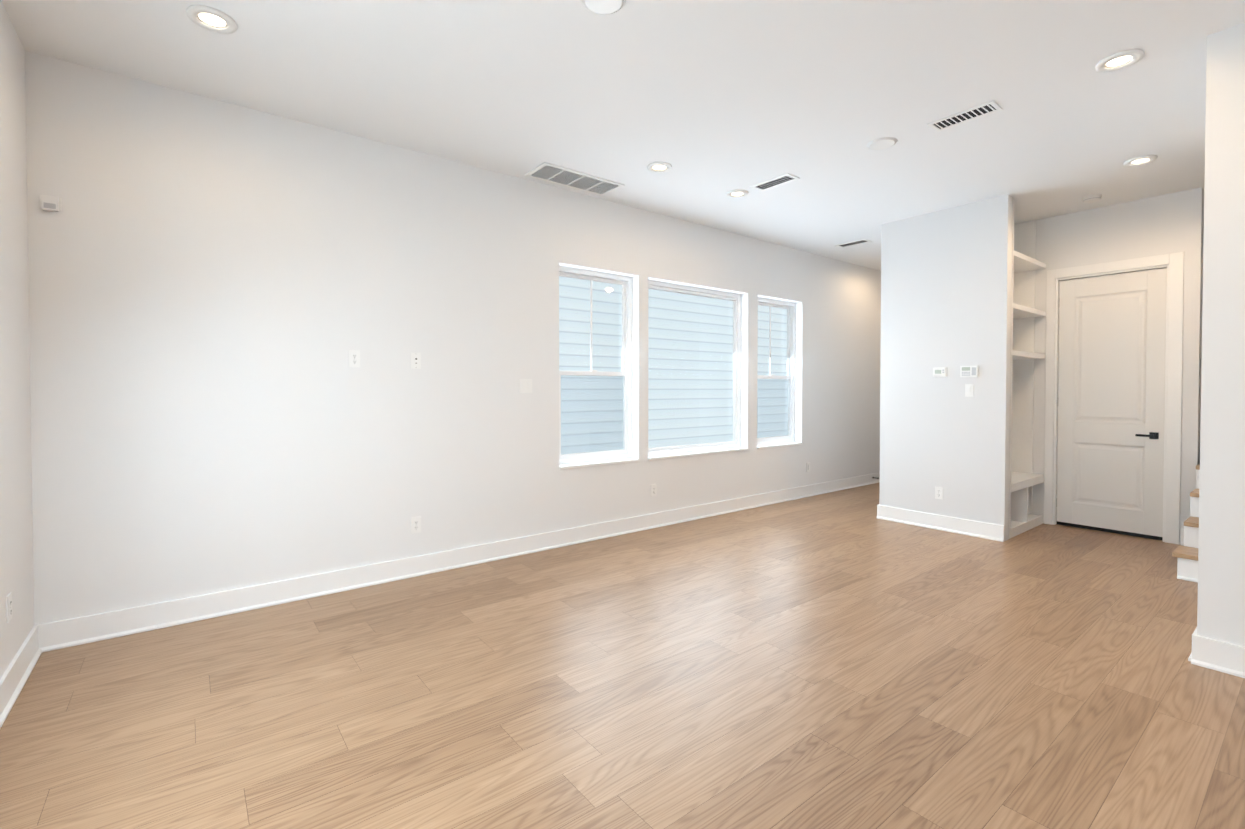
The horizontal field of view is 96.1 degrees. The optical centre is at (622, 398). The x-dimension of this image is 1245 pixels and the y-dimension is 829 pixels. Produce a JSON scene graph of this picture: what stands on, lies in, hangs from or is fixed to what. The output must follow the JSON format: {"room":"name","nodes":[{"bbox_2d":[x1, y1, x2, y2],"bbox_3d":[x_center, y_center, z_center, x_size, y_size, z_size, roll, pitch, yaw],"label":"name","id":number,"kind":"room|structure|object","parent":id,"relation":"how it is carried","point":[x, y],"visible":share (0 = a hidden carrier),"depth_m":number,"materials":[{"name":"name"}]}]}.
{"room":"living room","nodes":[
{"label":"living room","id":0,"kind":"room"},
{"bbox_2d":[0,0,33,678],"bbox_3d":[-0.919,-0.179,0.004,0.200,3.050,7.036,-1,1,-38],"label":"wall","id":1,"kind":"structure","parent":0,"point":[16,549],"depth_m":2.58,"materials":[{"name":"white paint"}]},
{"bbox_2d":[6,592,11,622],"bbox_3d":[-2.681,0.915,2.448,0.009,0.115,0.070,-1,1,-38],"label":"outlet","id":2,"kind":"object","parent":1,"relation":"attached to","point":[8,607],"visible":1,"depth_m":2.44,"materials":[{"name":"white plastic"}]},
{"bbox_2d":[0,623,47,728],"bbox_3d":[-0.873,1.274,0.155,0.030,0.140,6.780,-1,1,-38],"label":"baseboard","id":3,"kind":"structure","parent":1,"relation":"attached to","point":[18,671],"depth_m":2.55,"materials":[{"name":"white paint"}]},
{"bbox_2d":[25,50,880,624],"bbox_3d":[0.873,-0.276,5.994,10.400,3.050,0.200,-1,1,-38],"label":"wall","id":4,"kind":"structure","parent":0,"point":[217,290],"depth_m":3.63,"materials":[{"name":"white paint"}]},
{"bbox_2d":[40,195,61,211],"bbox_3d":[-2.927,-0.997,2.862,0.080,0.074,0.039,-1,1,-38],"label":"sensor","id":5,"kind":"object","parent":4,"relation":"attached to","point":[50,203],"visible":1,"depth_m":2.85,"materials":[{"name":"white plastic"}]},
{"bbox_2d":[349,350,359,366],"bbox_3d":[-1.805,-0.265,3.769,0.070,0.115,0.009,-1,1,-38],"label":"outlet","id":6,"kind":"object","parent":4,"relation":"attached to","point":[354,358],"visible":1,"depth_m":3.77,"materials":[{"name":"white plastic"}]},
{"bbox_2d":[411,516,420,533],"bbox_3d":[-1.488,0.915,4.035,0.070,0.115,0.009,-1,1,-38],"label":"electrical outlet","id":7,"kind":"object","parent":4,"relation":"attached to","point":[415,524],"visible":1,"depth_m":4.03,"materials":[{"name":"white plastic"}]},
{"bbox_2d":[411,353,420,368],"bbox_3d":[-1.482,-0.269,4.019,0.070,0.115,0.012,-1,1,-38],"label":"outlet","id":8,"kind":"object","parent":4,"relation":"attached to","point":[415,360],"visible":1,"depth_m":4.02,"materials":[{"name":"white plastic"}]},
{"bbox_2d":[48,472,879,650],"bbox_3d":[0.944,1.180,5.927,10.000,0.140,0.030,-1,1,-38],"label":"baseboard","id":9,"kind":"structure","parent":4,"relation":"attached to","point":[71,632],"depth_m":3.83,"materials":[{"name":"white paint"}]},
{"bbox_2d":[559,266,631,464],"bbox_3d":[-0.277,-0.287,5.143,0.880,1.740,0.075,-1,1,-38],"label":"window","id":10,"kind":"structure","parent":4,"relation":"in","point":[625,282],"depth_m":5.22,"materials":[{"name":"white plastic"}]},
{"bbox_2d":[559,458,639,469],"bbox_3d":[-0.217,0.592,5.080,0.878,0.024,0.116,-1,1,-38],"label":"trim","id":11,"kind":"structure","parent":4,"relation":"attached to","point":[599,463],"depth_m":5.05,"materials":[{"name":"white paint"}]},
{"bbox_2d":[651,484,656,496],"bbox_3d":[0.305,0.896,5.436,0.070,0.115,0.009,-1,1,-38],"label":"electrical outlet","id":12,"kind":"object","parent":4,"relation":"attached to","point":[653,489],"visible":1,"depth_m":5.43,"materials":[{"name":"white plastic"}]},
{"bbox_2d":[648,280,740,455],"bbox_3d":[0.743,-0.300,5.940,1.470,1.740,0.075,-1,1,-38],"label":"window","id":13,"kind":"structure","parent":4,"relation":"in","point":[734,442],"depth_m":6.07,"materials":[{"name":"white plastic"}]},
{"bbox_2d":[648,447,748,459],"bbox_3d":[0.804,0.579,5.877,1.468,0.024,0.116,-1,1,-38],"label":"trim","id":14,"kind":"structure","parent":4,"relation":"attached to","point":[676,455],"depth_m":5.80,"materials":[{"name":"white paint"}]},
{"bbox_2d":[757,297,794,445],"bbox_3d":[1.796,-0.313,6.761,0.860,1.740,0.075,-1,1,-38],"label":"window","id":15,"kind":"structure","parent":4,"relation":"in","point":[790,352],"depth_m":6.92,"materials":[{"name":"white plastic"}]},
{"bbox_2d":[757,442,802,448],"bbox_3d":[1.856,0.566,6.698,0.858,0.024,0.116,-1,1,-38],"label":"trim","id":16,"kind":"structure","parent":4,"relation":"attached to","point":[791,443],"depth_m":6.69,"materials":[{"name":"white paint"}]},
{"bbox_2d":[806,462,809,471],"bbox_3d":[2.329,0.866,7.017,0.070,0.115,0.009,-1,1,-38],"label":"electrical outlet","id":17,"kind":"object","parent":4,"relation":"attached to","point":[808,467],"visible":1,"depth_m":7.01,"materials":[{"name":"white plastic"}]},
{"bbox_2d":[0,482,1244,828],"bbox_3d":[3.084,1.355,3.188,10.700,0.120,7.386,-1,1,-38],"label":"floor","id":18,"kind":"structure","parent":0,"point":[842,660],"depth_m":2.43,"materials":[{"name":"brown wood"}]},
{"bbox_2d":[1009,198,1045,538],"bbox_3d":[3.707,-0.266,5.477,0.964,3.047,0.465,-1,1,-38],"label":"shelf unit","id":19,"kind":"object","parent":18,"relation":"on","point":[1024,479],"visible":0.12,"depth_m":5.68,"materials":[{"name":"white paint"}]},
{"bbox_2d":[1172,464,1199,581],"bbox_3d":[5.026,0.724,4.162,1.988,1.110,1.077,-1,1,-38],"label":"flight","id":20,"kind":"object","parent":18,"relation":"on","point":[1187,566],"visible":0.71,"depth_m":4.08,"materials":[{"name":"white paint"}]},
{"bbox_2d":[1,0,1244,270],"bbox_3d":[3.084,-1.830,3.137,10.700,0.150,7.386,-1,1,-38],"label":"ceiling","id":21,"kind":"structure","parent":0,"point":[711,102],"depth_m":3.16,"materials":[{"name":"white paint"}]},
{"bbox_2d":[186,5,236,33],"bbox_3d":[-1.888,-1.740,2.575,0.190,0.012,0.190,-1,1,-38],"label":"recessed light","id":22,"kind":"object","parent":21,"relation":"in","point":[211,19],"visible":0.98,"depth_m":2.57,"materials":[{"name":"white plastic"}]},
{"bbox_2d":[525,162,624,195],"bbox_3d":[-0.380,-1.773,4.552,0.760,0.010,0.320,-1,1,-38],"label":"ceiling vent","id":23,"kind":"object","parent":21,"relation":"in","point":[564,176],"visible":0.96,"depth_m":4.52,"materials":[{"name":"white plastic"}]},
{"bbox_2d":[581,0,625,14],"bbox_3d":[-0.083,-1.739,2.450,0.196,0.008,0.196,-1,1,-38],"label":"cover plate","id":24,"kind":"object","parent":21,"relation":"attached to","point":[604,7],"visible":1,"depth_m":2.48,"materials":[{"name":"white plastic"}]},
{"bbox_2d":[647,162,671,172],"bbox_3d":[0.282,-1.768,4.289,0.190,0.012,0.190,-1,1,-38],"label":"recessed light","id":25,"kind":"object","parent":21,"relation":"in","point":[658,167],"visible":1,"depth_m":4.29,"materials":[{"name":"white plastic"}]},
{"bbox_2d":[726,189,747,197],"bbox_3d":[0.998,-1.777,4.867,0.190,0.012,0.190,-1,1,-38],"label":"recessed light","id":26,"kind":"object","parent":21,"relation":"in","point":[738,193],"visible":1,"depth_m":4.86,"materials":[{"name":"white plastic"}]},
{"bbox_2d":[750,173,799,190],"bbox_3d":[1.251,-1.774,4.608,0.160,0.008,0.370,-1,1,-38],"label":"ceiling vent","id":27,"kind":"object","parent":21,"relation":"in","point":[776,181],"visible":0.96,"depth_m":4.60,"materials":[{"name":"white plastic"}]},
{"bbox_2d":[835,239,871,247],"bbox_3d":[2.692,-1.806,6.532,0.160,0.008,0.370,-1,1,-38],"label":"ceiling vent","id":28,"kind":"object","parent":21,"relation":"in","point":[853,243],"visible":1,"depth_m":6.54,"materials":[{"name":"white plastic"}]},
{"bbox_2d":[867,137,897,149],"bbox_3d":[1.800,-1.762,3.881,0.196,0.008,0.196,-1,1,-38],"label":"cover plate","id":29,"kind":"object","parent":21,"relation":"attached to","point":[882,143],"visible":1,"depth_m":3.86,"materials":[{"name":"white plastic"}]},
{"bbox_2d":[927,100,1002,131],"bbox_3d":[2.133,-1.756,3.495,0.160,0.008,0.370,-1,1,-38],"label":"ceiling vent","id":30,"kind":"object","parent":21,"relation":"in","point":[974,113],"visible":1,"depth_m":3.48,"materials":[{"name":"white plastic"}]},
{"bbox_2d":[1082,194,1101,202],"bbox_3d":[4.158,-1.764,4.956,0.140,0.040,0.140,-1,1,-38],"label":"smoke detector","id":31,"kind":"object","parent":21,"relation":"attached to","point":[1093,198],"visible":1,"depth_m":4.92,"materials":[{"name":"white plastic"}]},
{"bbox_2d":[1095,49,1143,72],"bbox_3d":[2.573,-1.745,2.900,0.190,0.012,0.190,-1,1,-38],"label":"recessed light","id":32,"kind":"object","parent":21,"relation":"in","point":[1117,61],"visible":1,"depth_m":2.90,"materials":[{"name":"white plastic"}]},
{"bbox_2d":[1123,155,1157,166],"bbox_3d":[3.854,-1.766,4.167,0.190,0.012,0.190,-1,1,-38],"label":"recessed light","id":33,"kind":"object","parent":21,"relation":"in","point":[1140,160],"visible":1,"depth_m":4.16,"materials":[{"name":"white plastic"}]},
{"bbox_2d":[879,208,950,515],"bbox_3d":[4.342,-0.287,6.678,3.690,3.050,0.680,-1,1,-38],"label":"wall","id":34,"kind":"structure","parent":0,"point":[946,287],"depth_m":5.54,"materials":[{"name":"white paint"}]},
{"bbox_2d":[935,487,942,499],"bbox_3d":[3.035,0.910,5.365,0.009,0.115,0.070,-1,1,-38],"label":"outlet","id":35,"kind":"object","parent":34,"relation":"attached to","point":[938,492],"visible":1,"depth_m":5.36,"materials":[{"name":"white plastic"}]},
{"bbox_2d":[933,367,946,376],"bbox_3d":[3.027,-0.249,5.341,0.028,0.090,0.124,-1,1,-38],"label":"thermostat","id":36,"kind":"object","parent":34,"relation":"attached to","point":[939,371],"visible":0.98,"depth_m":5.33,"materials":[{"name":"white plastic"}]},
{"bbox_2d":[947,194,1012,540],"bbox_3d":[3.283,-0.262,5.134,0.120,3.050,0.450,-1,1,-38],"label":"wall","id":37,"kind":"structure","parent":0,"point":[979,255],"depth_m":5.08,"materials":[{"name":"white paint"}]},
{"bbox_2d":[876,504,1003,541],"bbox_3d":[3.018,1.189,5.376,0.033,0.140,1.120,-1,1,-38],"label":"baseboard","id":38,"kind":"structure","parent":37,"relation":"attached to","point":[990,531],"depth_m":5.33,"materials":[{"name":"white paint"}]},
{"bbox_2d":[960,366,977,376],"bbox_3d":[3.185,-0.245,5.140,0.026,0.104,0.144,-1,1,-38],"label":"alarm keypad","id":39,"kind":"object","parent":37,"relation":"attached to","point":[968,371],"visible":1,"depth_m":5.13,"materials":[{"name":"white plastic"}]},
{"bbox_2d":[965,384,973,396],"bbox_3d":[3.190,-0.072,5.147,0.012,0.115,0.070,-1,1,-38],"label":"switch","id":40,"kind":"object","parent":37,"relation":"attached to","point":[969,390],"visible":1,"depth_m":5.14,"materials":[{"name":"white plastic"}]},
{"bbox_2d":[1032,187,1203,544],"bbox_3d":[5.442,-0.279,6.154,2.600,3.050,1.540,-1,1,-38],"label":"wall","id":41,"kind":"structure","parent":0,"point":[1170,223],"depth_m":5.01,"materials":[{"name":"white paint"}]},
{"bbox_2d":[1056,268,1166,539],"bbox_3d":[4.543,0.053,5.235,0.096,2.410,0.773,-1,1,-38],"label":"door leaf","id":42,"kind":"structure","parent":41,"relation":"in","point":[1111,400],"depth_m":5.22,"materials":[{"name":"white paint"}]},
{"bbox_2d":[1044,252,1183,544],"bbox_3d":[4.572,-0.001,5.244,0.138,2.525,0.970,-1,1,-38],"label":"door frame","id":43,"kind":"structure","parent":41,"relation":"attached to","point":[1173,263],"depth_m":4.91,"materials":[{"name":"white paint"}]},
{"bbox_2d":[1197,23,1244,646],"bbox_3d":[4.491,-0.210,1.897,1.620,3.050,3.360,-1,1,-38],"label":"wall","id":44,"kind":"structure","parent":0,"point":[1221,585],"depth_m":2.67,"materials":[{"name":"white paint"}]},
{"bbox_2d":[1188,632,1244,677],"bbox_3d":[3.753,1.251,1.528,0.033,0.140,3.130,-1,1,-38],"label":"baseboard","id":45,"kind":"structure","parent":44,"relation":"attached to","point":[1206,652],"depth_m":2.68,"materials":[{"name":"white paint"}]},
{"label":"outside","id":46,"kind":"structure","parent":0,"visible":0},
{"bbox_2d":[559,276,787,453],"bbox_3d":[0.010,-1.632,7.889,11.000,6.600,0.016,-1,1,-38],"label":"siding","id":47,"kind":"object","parent":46,"point":[663,419],"depth_m":8.44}
]}

